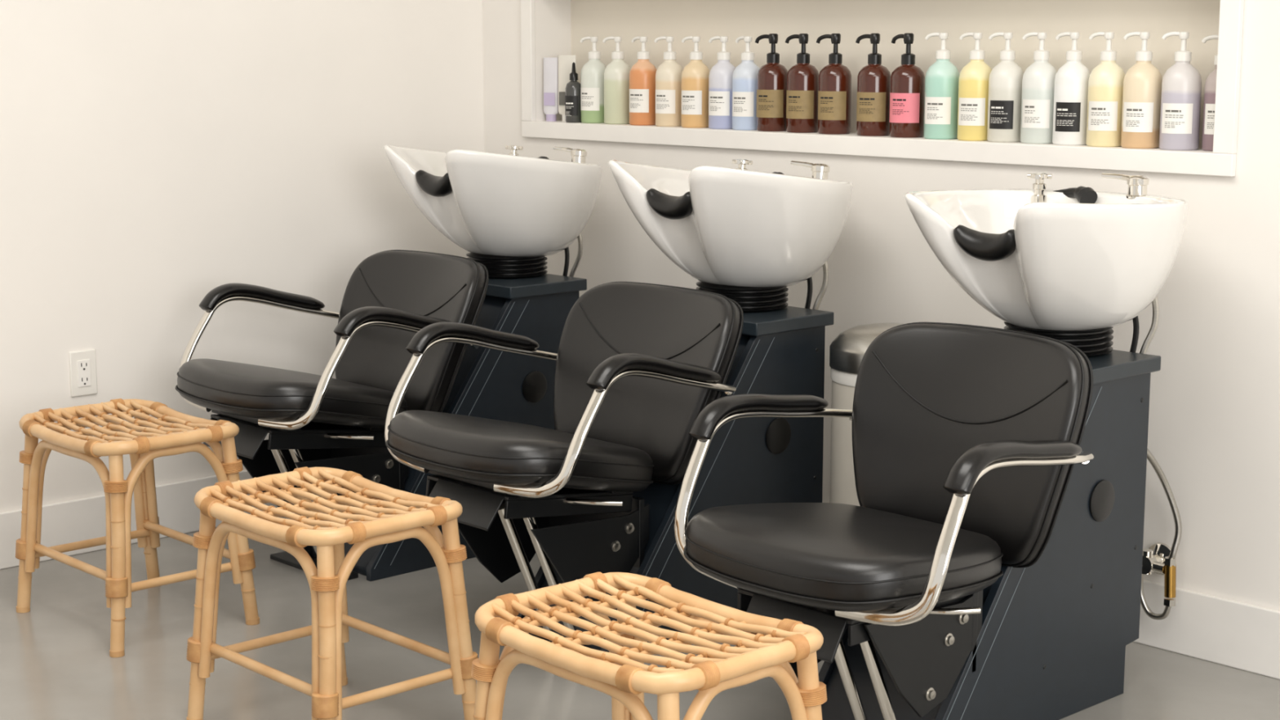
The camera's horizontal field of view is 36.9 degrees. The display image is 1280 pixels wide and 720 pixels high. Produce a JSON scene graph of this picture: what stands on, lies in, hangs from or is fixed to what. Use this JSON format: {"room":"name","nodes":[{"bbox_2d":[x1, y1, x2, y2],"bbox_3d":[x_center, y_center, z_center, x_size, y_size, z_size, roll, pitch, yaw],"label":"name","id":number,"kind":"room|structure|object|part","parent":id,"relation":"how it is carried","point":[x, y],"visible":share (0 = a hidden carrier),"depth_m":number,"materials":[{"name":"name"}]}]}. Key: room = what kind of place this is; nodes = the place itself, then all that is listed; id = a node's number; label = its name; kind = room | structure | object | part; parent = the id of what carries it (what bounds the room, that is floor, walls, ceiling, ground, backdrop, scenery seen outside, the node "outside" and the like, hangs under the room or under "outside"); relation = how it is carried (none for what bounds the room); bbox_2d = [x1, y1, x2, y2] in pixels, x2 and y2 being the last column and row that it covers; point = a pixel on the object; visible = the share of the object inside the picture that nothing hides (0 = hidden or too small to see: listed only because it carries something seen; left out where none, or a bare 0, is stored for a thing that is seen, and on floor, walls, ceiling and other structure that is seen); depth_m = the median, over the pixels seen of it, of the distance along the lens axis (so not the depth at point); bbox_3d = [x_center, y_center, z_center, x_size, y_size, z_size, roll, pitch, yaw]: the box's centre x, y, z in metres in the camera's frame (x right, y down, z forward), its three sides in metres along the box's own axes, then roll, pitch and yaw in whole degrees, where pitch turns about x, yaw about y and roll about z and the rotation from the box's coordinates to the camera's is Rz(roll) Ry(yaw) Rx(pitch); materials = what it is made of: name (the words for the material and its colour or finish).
{"room":"salon","nodes":[
{"label":"salon","id":0,"kind":"room"},
{"bbox_2d":[0,0,484,512],"bbox_3d":[-2.810,-0.790,3.527,6.700,3.000,0.150,-9,13,-42],"label":"wall","id":1,"kind":"structure","parent":0,"point":[156,156],"depth_m":5.04,"materials":[{"name":"paint"}]},
{"bbox_2d":[69,349,97,396],"bbox_3d":[-1.415,0.033,4.880,0.072,0.116,0.009,-9,13,-42],"label":"electrical outlet","id":2,"kind":"object","parent":1,"relation":"attached to","point":[82,364],"visible":1,"depth_m":4.88,"materials":[{"name":"plastic"}]},
{"bbox_2d":[76,359,91,386],"bbox_3d":[-1.414,0.034,4.878,0.035,0.068,0.002,-9,13,-42],"label":"receptacle","id":3,"kind":"object","parent":2,"relation":"attached to","point":[83,366],"depth_m":4.88,"materials":[{"name":"plastic"}]},
{"bbox_2d":[0,470,277,569],"bbox_3d":[-2.827,0.641,3.635,6.500,0.142,0.014,-9,13,-42],"label":"baseboard","id":4,"kind":"structure","parent":1,"relation":"attached to","point":[84,518],"depth_m":4.93,"materials":[{"name":"paint"}]},
{"bbox_2d":[0,516,1279,719],"bbox_3d":[-0.414,1.158,1.264,6.700,0.100,7.150,-9,13,-42],"label":"floor","id":5,"kind":"structure","parent":0,"point":[56,664],"depth_m":4.06,"materials":[{"name":"concrete"}]},
{"bbox_2d":[15,398,259,657],"bbox_3d":[-1.150,0.359,4.348,0.367,0.468,0.476,-9,13,-42],"label":"rattan stool","id":6,"kind":"object","parent":5,"relation":"on","point":[145,437],"visible":0.97,"depth_m":4.29,"materials":[{"name":"wicker"}]},
{"bbox_3d":[-1.150,0.153,4.314,0.345,0.044,0.465,-9,13,-42],"label":"seat frame","id":7,"kind":"part","parent":6,"relation":"part of","materials":[{"name":"wicker"}]},
{"bbox_2d":[175,249,488,580],"bbox_3d":[-0.753,0.137,4.774,0.713,0.762,0.650,-9,13,-42],"label":"salon chair","id":8,"kind":"object","parent":5,"relation":"on","point":[310,420],"visible":0.91,"depth_m":4.70,"materials":[{"name":"black leather"}]},
{"bbox_3d":[-0.983,-0.044,4.904,0.183,0.254,0.551,6,11,30],"label":"chrome arm","id":9,"kind":"part","parent":8,"relation":"part of"},
{"bbox_3d":[-0.900,0.290,4.881,0.330,0.206,0.007,-9,13,-42],"label":"gusset plate","id":10,"kind":"part","parent":8,"relation":"part of","materials":[{"name":"black metal"}]},
{"bbox_3d":[-0.846,0.087,4.693,0.471,0.131,0.516,1,6,-44],"label":"seat","id":11,"kind":"part","parent":8,"relation":"part of","materials":[{"name":"black leather"}]},
{"bbox_3d":[-0.816,0.514,4.792,0.063,0.012,0.300,-9,13,-42],"label":"floor plate","id":12,"kind":"part","parent":8,"relation":"part of","materials":[{"name":"black metal"}]},
{"bbox_3d":[-0.609,0.021,4.511,0.551,0.254,0.183,-5,11,-27],"label":"chrome arm","id":13,"kind":"part","parent":8,"relation":"part of"},
{"bbox_3d":[-0.704,0.183,4.585,0.146,0.016,0.024,3,10,17],"label":"lever","id":14,"kind":"part","parent":8,"relation":"part of","materials":[{"name":"silver metal"}]},
{"bbox_3d":[-0.697,0.325,4.668,0.330,0.206,0.007,-9,13,-42],"label":"gusset plate","id":15,"kind":"part","parent":8,"relation":"part of","materials":[{"name":"black metal"}]},
{"bbox_3d":[-0.695,0.260,4.865,0.015,0.170,0.306,-9,13,-42],"label":"mount plate","id":16,"kind":"part","parent":8,"relation":"part of","materials":[{"name":"black metal"}]},
{"bbox_3d":[-0.573,-0.060,4.897,0.191,0.426,0.510,1,6,-44],"label":"backrest","id":17,"kind":"part","parent":8,"relation":"part of","materials":[{"name":"black leather"}]},
{"bbox_3d":[-0.407,-0.040,4.711,0.018,0.033,0.051,1,9,5],"label":"arm mount","id":18,"kind":"part","parent":8,"relation":"part of","materials":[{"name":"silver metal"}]},
{"bbox_2d":[186,466,478,719],"bbox_3d":[-0.585,0.480,3.620,0.367,0.468,0.476,-9,13,-42],"label":"rattan stool","id":19,"kind":"object","parent":5,"relation":"on","point":[377,513],"visible":1,"depth_m":3.55,"materials":[{"name":"wicker"}]},
{"bbox_3d":[-0.585,0.274,3.586,0.345,0.044,0.465,-9,13,-42],"label":"seat frame","id":20,"kind":"part","parent":19,"relation":"part of","materials":[{"name":"wicker"}]},
{"bbox_2d":[303,273,586,581],"bbox_3d":[-0.506,0.145,4.964,0.700,0.685,0.330,-9,13,-42],"label":"base cabinet","id":21,"kind":"object","parent":5,"relation":"on","point":[489,384],"visible":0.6,"depth_m":4.90,"materials":[{"name":"wood"}]},
{"bbox_3d":[-0.611,0.143,5.065,0.683,0.655,0.018,-9,13,-42],"label":"panel","id":22,"kind":"part","parent":21,"relation":"part of","materials":[{"name":"stone"}]},
{"bbox_2d":[383,144,603,278],"bbox_3d":[-0.372,-0.331,5.083,0.536,0.485,0.472,-9,13,-42],"label":"bowl","id":23,"kind":"object","parent":21,"relation":"on","point":[513,211],"visible":0.95,"depth_m":4.93,"materials":[{"name":"white ceramic"}]},
{"bbox_2d":[553,146,586,163],"bbox_3d":[-0.190,-0.550,5.185,0.095,0.053,0.049,2,10,15],"label":"mixer tap","id":24,"kind":"object","parent":23,"relation":"on","point":[578,155],"depth_m":5.17,"materials":[{"name":"silver metal"}]},
{"bbox_2d":[384,281,743,645],"bbox_3d":[-0.156,0.244,4.151,0.712,0.757,0.650,-9,13,-42],"label":"salon chair","id":25,"kind":"object","parent":5,"relation":"on","point":[637,363],"visible":0.97,"depth_m":4.07,"materials":[{"name":"black leather"}]},
{"bbox_3d":[-0.329,0.092,4.259,0.499,0.277,0.201,1,6,-44],"label":"chrome arm","id":26,"kind":"part","parent":25,"relation":"part of"},
{"bbox_3d":[-0.305,0.394,4.256,0.330,0.206,0.007,-9,13,-42],"label":"gusset plate","id":27,"kind":"part","parent":25,"relation":"part of","materials":[{"name":"black metal"}]},
{"bbox_3d":[-0.248,0.198,4.072,0.471,0.131,0.516,1,6,-44],"label":"seat","id":28,"kind":"part","parent":25,"relation":"part of","materials":[{"name":"black leather"}]},
{"bbox_3d":[-0.221,0.618,4.167,0.063,0.012,0.300,-9,13,-42],"label":"floor plate","id":29,"kind":"part","parent":25,"relation":"part of","materials":[{"name":"black metal"}]},
{"bbox_3d":[-0.102,0.429,4.043,0.330,0.206,0.007,-9,13,-42],"label":"gusset plate","id":30,"kind":"part","parent":25,"relation":"part of","materials":[{"name":"black metal"}]},
{"bbox_3d":[-0.107,0.294,3.964,0.146,0.016,0.024,3,10,17],"label":"lever","id":31,"kind":"part","parent":25,"relation":"part of","materials":[{"name":"silver metal"}]},
{"bbox_3d":[-0.100,0.364,4.240,0.015,0.170,0.306,-9,13,-42],"label":"mount plate","id":32,"kind":"part","parent":25,"relation":"part of","materials":[{"name":"black metal"}]},
{"bbox_3d":[-0.035,0.143,3.951,0.499,0.277,0.201,1,6,-44],"label":"chrome arm","id":33,"kind":"part","parent":25,"relation":"part of"},
{"bbox_3d":[0.024,0.049,4.275,0.191,0.426,0.510,1,6,-44],"label":"backrest","id":34,"kind":"part","parent":25,"relation":"part of","materials":[{"name":"black leather"}]},
{"bbox_3d":[0.190,0.069,4.089,0.018,0.033,0.051,1,9,5],"label":"arm mount","id":35,"kind":"part","parent":25,"relation":"part of","materials":[{"name":"silver metal"}]},
{"bbox_2d":[471,572,826,719],"bbox_3d":[0.009,0.606,2.864,0.367,0.468,0.476,-8,13,-41],"label":"rattan stool","id":36,"kind":"object","parent":5,"relation":"on","point":[621,673],"visible":1,"depth_m":2.79,"materials":[{"name":"wicker"}]},
{"bbox_2d":[516,306,834,652],"bbox_3d":[0.079,0.247,4.349,0.700,0.685,0.330,-9,13,-42],"label":"base cabinet","id":37,"kind":"object","parent":5,"relation":"on","point":[780,352],"visible":0.44,"depth_m":4.29,"materials":[{"name":"wood"}]},
{"bbox_3d":[-0.026,0.245,4.450,0.683,0.655,0.018,-9,13,-42],"label":"panel","id":38,"kind":"part","parent":37,"relation":"part of","materials":[{"name":"stone"}]},
{"bbox_3d":[0.172,0.280,4.243,0.683,0.655,0.018,-9,13,-42],"label":"panel","id":39,"kind":"part","parent":37,"relation":"part of","materials":[{"name":"stone"}]},
{"bbox_2d":[608,159,853,311],"bbox_3d":[0.222,-0.227,4.460,0.536,0.485,0.472,-9,13,-42],"label":"bowl","id":40,"kind":"object","parent":37,"relation":"on","point":[746,236],"visible":0.97,"depth_m":4.31,"materials":[{"name":"white ceramic"}]},
{"bbox_2d":[790,160,830,179],"bbox_3d":[0.404,-0.446,4.562,0.095,0.053,0.049,2,10,15],"label":"mixer tap","id":41,"kind":"object","parent":40,"relation":"on","point":[820,171],"depth_m":4.54,"materials":[{"name":"silver metal"}]},
{"bbox_2d":[829,322,902,506],"bbox_3d":[0.564,0.251,4.374,0.272,0.669,0.272,-9,13,-42],"label":"trash can","id":42,"kind":"object","parent":5,"relation":"on","point":[847,350],"visible":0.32,"depth_m":4.29,"materials":[{"name":"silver metal"}]},
{"bbox_3d":[0.564,-0.031,4.327,0.272,0.097,0.272,-9,13,-42],"label":"lid","id":43,"kind":"part","parent":42,"relation":"part of","materials":[{"name":"metal"}]},
{"bbox_2d":[673,321,1093,719],"bbox_3d":[0.452,0.347,3.516,0.672,0.762,0.651,-9,13,-42],"label":"salon chair","id":44,"kind":"object","parent":5,"relation":"on","point":[966,439],"visible":0.99,"depth_m":3.46,"materials":[{"name":"black leather"}]},
{"bbox_3d":[0.286,0.233,3.637,0.499,0.277,0.201,-9,13,-42],"label":"chrome arm","id":45,"kind":"part","parent":44,"relation":"part of"},
{"bbox_3d":[0.300,0.500,3.620,0.330,0.206,0.007,-9,13,-42],"label":"gusset plate","id":46,"kind":"part","parent":44,"relation":"part of","materials":[{"name":"black metal"}]},
{"bbox_3d":[0.374,0.347,3.458,0.471,0.131,0.516,-9,13,-42],"label":"seat","id":47,"kind":"part","parent":44,"relation":"part of","materials":[{"name":"black leather"}]},
{"bbox_3d":[0.504,0.535,3.406,0.330,0.206,0.007,-9,13,-42],"label":"gusset plate","id":48,"kind":"part","parent":44,"relation":"part of","materials":[{"name":"black metal"}]},
{"bbox_3d":[0.522,0.439,3.356,0.146,0.024,0.024,3,10,17],"label":"lever","id":49,"kind":"part","parent":44,"relation":"part of","materials":[{"name":"silver metal"}]},
{"bbox_3d":[0.580,0.284,3.329,0.499,0.277,0.201,-9,13,-42],"label":"chrome arm","id":50,"kind":"part","parent":44,"relation":"part of"},
{"bbox_3d":[0.633,0.158,3.643,0.191,0.426,0.510,-9,13,-42],"label":"backrest","id":51,"kind":"part","parent":44,"relation":"part of","materials":[{"name":"black leather"}]},
{"bbox_3d":[0.506,0.470,3.604,0.015,0.170,0.306,-9,13,-42],"label":"mount plate","id":52,"kind":"part","parent":44,"relation":"part of","materials":[{"name":"black metal"}]},
{"bbox_2d":[818,349,1160,719],"bbox_3d":[0.664,0.349,3.735,0.700,0.685,0.330,-9,13,-42],"label":"base cabinet","id":53,"kind":"object","parent":5,"relation":"on","point":[1055,632],"visible":0.53,"depth_m":3.70,"materials":[{"name":"wood"}]},
{"bbox_3d":[0.560,0.348,3.835,0.683,0.655,0.018,-9,13,-42],"label":"panel","id":54,"kind":"part","parent":53,"relation":"part of","materials":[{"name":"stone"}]},
{"bbox_3d":[0.757,0.382,3.628,0.683,0.655,0.018,-9,13,-42],"label":"panel","id":55,"kind":"part","parent":53,"relation":"part of","materials":[{"name":"stone"}]},
{"bbox_2d":[903,172,1188,356],"bbox_3d":[0.808,-0.119,3.813,0.540,0.484,0.472,-9,13,-42],"label":"bowl","id":56,"kind":"object","parent":53,"relation":"on","point":[1070,265],"visible":0.98,"depth_m":3.68,"materials":[{"name":"white ceramic"}]},
{"bbox_2d":[1101,173,1149,198],"bbox_3d":[0.992,-0.356,3.918,0.096,0.049,0.048,5,11,27],"label":"mixer tap","id":57,"kind":"object","parent":56,"relation":"on","point":[1137,184],"depth_m":3.90,"materials":[{"name":"silver metal"}]},
{"bbox_2d":[482,0,1279,610],"bbox_3d":[2.007,0.038,3.278,0.200,1.450,7.000,-9,13,-42],"label":"wall","id":58,"kind":"structure","parent":0,"point":[1214,429],"depth_m":4.09,"materials":[{"name":"paint"}]},
{"bbox_2d":[542,57,558,121],"bbox_3d":[-0.254,-0.773,5.480,0.046,0.180,0.030,3,10,18],"label":"tube","id":59,"kind":"object","parent":58,"relation":"on","point":[550,64],"visible":1,"depth_m":5.47,"materials":[{"name":"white plastic"}]},
{"bbox_2d":[558,55,576,121],"bbox_3d":[-0.207,-0.772,5.451,0.054,0.187,0.030,3,10,18],"label":"tube","id":60,"kind":"object","parent":58,"relation":"on","point":[565,62],"visible":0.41,"depth_m":5.44,"materials":[{"name":"white plastic"}]},
{"bbox_2d":[564,62,582,122],"bbox_3d":[-0.186,-0.753,5.397,0.049,0.168,0.048,-9,13,-42],"label":"dropper bottle","id":61,"kind":"object","parent":58,"relation":"on","point":[572,97],"visible":1,"depth_m":5.38,"materials":[{"name":"plastic"}]},
{"bbox_2d":[579,35,605,123],"bbox_3d":[-0.128,-0.785,5.373,0.079,0.240,0.078,-5,11,-27],"label":"pump bottle","id":62,"kind":"object","parent":58,"relation":"on","point":[592,74],"visible":0.95,"depth_m":5.35,"materials":[{"name":"plastic"}]},
{"bbox_2d":[602,35,631,124],"bbox_3d":[-0.061,-0.774,5.304,0.078,0.240,0.080,-9,13,-42],"label":"pump bottle","id":63,"kind":"object","parent":58,"relation":"on","point":[616,73],"visible":0.97,"depth_m":5.28,"materials":[{"name":"plastic"}]},
{"bbox_2d":[629,35,656,125],"bbox_3d":[0.010,-0.761,5.229,0.078,0.240,0.079,0,9,2],"label":"pump bottle","id":64,"kind":"object","parent":58,"relation":"on","point":[642,73],"visible":0.98,"depth_m":5.21,"materials":[{"name":"plastic"}]},
{"bbox_2d":[653,35,683,126],"bbox_3d":[0.079,-0.749,5.156,0.079,0.240,0.081,-9,13,-42],"label":"pump bottle","id":65,"kind":"object","parent":58,"relation":"on","point":[668,73],"visible":0.95,"depth_m":5.13,"materials":[{"name":"plastic"}]},
{"bbox_2d":[681,35,710,128],"bbox_3d":[0.148,-0.737,5.083,0.078,0.240,0.078,-3,10,-18],"label":"pump bottle","id":66,"kind":"object","parent":58,"relation":"on","point":[695,75],"visible":0.98,"depth_m":5.06,"materials":[{"name":"plastic"}]},
{"bbox_2d":[708,35,735,128],"bbox_3d":[0.218,-0.725,5.010,0.079,0.240,0.079,-4,10,-23],"label":"pump bottle","id":67,"kind":"object","parent":58,"relation":"on","point":[720,77],"visible":0.98,"depth_m":4.99,"materials":[{"name":"plastic"}]},
{"bbox_2d":[732,35,759,130],"bbox_3d":[0.277,-0.715,4.948,0.078,0.240,0.079,0,9,2],"label":"pump bottle","id":68,"kind":"object","parent":58,"relation":"on","point":[744,75],"visible":0.96,"depth_m":4.92,"materials":[{"name":"plastic"}]},
{"bbox_2d":[755,33,787,131],"bbox_3d":[0.338,-0.707,4.884,0.082,0.245,0.082,-3,10,-19],"label":"pump bottle","id":69,"kind":"object","parent":58,"relation":"on","point":[771,77],"visible":1,"depth_m":4.86,"materials":[{"name":"brown plastic"}]},
{"bbox_2d":[785,33,818,133],"bbox_3d":[0.409,-0.694,4.809,0.081,0.245,0.082,-3,10,-17],"label":"pump bottle","id":70,"kind":"object","parent":58,"relation":"on","point":[802,77],"visible":0.98,"depth_m":4.79,"materials":[{"name":"brown plastic"}]},
{"bbox_2d":[816,33,851,134],"bbox_3d":[0.481,-0.682,4.733,0.082,0.245,0.082,-4,10,-22],"label":"pump bottle","id":71,"kind":"object","parent":58,"relation":"on","point":[834,92],"visible":1,"depth_m":4.71,"materials":[{"name":"brown plastic"}]},
{"bbox_2d":[855,33,890,136],"bbox_3d":[0.567,-0.667,4.643,0.082,0.245,0.082,-3,10,-17],"label":"pump bottle","id":72,"kind":"object","parent":58,"relation":"on","point":[873,79],"visible":0.98,"depth_m":4.62,"materials":[{"name":"brown plastic"}]},
{"bbox_2d":[520,0,1244,176],"bbox_3d":[0.437,-0.740,4.683,0.016,0.469,2.257,-9,13,-42],"label":"trim","id":73,"kind":"structure","parent":58,"relation":"attached to","point":[1222,162],"depth_m":4.40,"materials":[{"name":"paint"}]},
{"bbox_2d":[889,33,924,137],"bbox_3d":[0.637,-0.654,4.569,0.082,0.245,0.082,0,9,-1],"label":"pump bottle","id":74,"kind":"object","parent":58,"relation":"on","point":[907,95],"visible":1,"depth_m":4.54,"materials":[{"name":"brown plastic"}]},
{"bbox_2d":[924,32,959,139],"bbox_3d":[0.707,-0.643,4.495,0.082,0.247,0.084,-9,13,-42],"label":"pump bottle","id":75,"kind":"object","parent":58,"relation":"on","point":[941,79],"visible":1,"depth_m":4.47,"materials":[{"name":"plastic"}]},
{"bbox_2d":[957,31,991,141],"bbox_3d":[0.774,-0.631,4.426,0.082,0.247,0.085,-9,13,-42],"label":"pump bottle","id":76,"kind":"object","parent":58,"relation":"on","point":[973,81],"visible":0.94,"depth_m":4.40,"materials":[{"name":"plastic"}]},
{"bbox_2d":[986,31,1023,142],"bbox_3d":[0.833,-0.621,4.364,0.082,0.247,0.083,-9,13,-42],"label":"pump bottle","id":77,"kind":"object","parent":58,"relation":"on","point":[1005,80],"visible":0.99,"depth_m":4.34,"materials":[{"name":"plastic"}]},
{"bbox_2d":[1020,31,1057,143],"bbox_3d":[0.896,-0.610,4.298,0.082,0.247,0.084,-9,13,-42],"label":"pump bottle","id":78,"kind":"object","parent":58,"relation":"on","point":[1038,78],"visible":0.94,"depth_m":4.27,"materials":[{"name":"plastic"}]},
{"bbox_2d":[1052,31,1090,145],"bbox_3d":[0.954,-0.600,4.237,0.082,0.247,0.085,-9,13,-42],"label":"pump bottle","id":79,"kind":"object","parent":58,"relation":"on","point":[1071,79],"visible":0.95,"depth_m":4.21,"materials":[{"name":"plastic"}]},
{"bbox_2d":[1085,31,1124,146],"bbox_3d":[1.014,-0.589,4.173,0.082,0.247,0.085,-9,13,-42],"label":"pump bottle","id":80,"kind":"object","parent":58,"relation":"on","point":[1105,82],"visible":0.98,"depth_m":4.15,"materials":[{"name":"plastic"}]},
{"bbox_2d":[1120,31,1162,148],"bbox_3d":[1.075,-0.579,4.109,0.082,0.247,0.083,-9,13,-42],"label":"pump bottle","id":81,"kind":"object","parent":58,"relation":"on","point":[1142,82],"visible":1,"depth_m":4.08,"materials":[{"name":"plastic"}]},
{"bbox_2d":[1140,448,1182,619],"bbox_3d":[1.063,0.338,4.005,0.098,0.454,0.257,7,12,35],"label":"supply valve","id":82,"kind":"object","parent":58,"relation":"attached to","point":[1160,558],"visible":0.88,"depth_m":4.05,"materials":[{"name":"silver metal"}]},
{"bbox_2d":[1159,31,1201,150],"bbox_3d":[1.140,-0.567,4.041,0.082,0.247,0.081,-9,13,-42],"label":"pump bottle","id":83,"kind":"object","parent":58,"relation":"on","point":[1181,83],"visible":1,"depth_m":4.02,"materials":[{"name":"plastic"}]},
{"bbox_2d":[1133,579,1279,679],"bbox_3d":[1.933,0.696,3.308,0.014,0.142,6.986,-9,13,-42],"label":"baseboard","id":84,"kind":"structure","parent":58,"relation":"attached to","point":[1239,635],"depth_m":4.05,"materials":[{"name":"paint"}]},
{"bbox_2d":[1201,35,1218,151],"bbox_3d":[1.212,-0.557,3.999,0.068,0.240,0.068,-3,10,-18],"label":"pump bottle","id":85,"kind":"object","parent":58,"relation":"on","point":[1211,82],"visible":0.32,"depth_m":3.99,"materials":[{"name":"plastic"}]},
{"bbox_2d":[570,0,1220,147],"bbox_3d":[0.565,-0.760,4.801,0.065,0.377,2.165,-9,13,-42],"label":"wall","id":86,"kind":"structure","parent":0,"point":[628,20],"depth_m":4.69,"materials":[{"name":"paint"}]}
]}

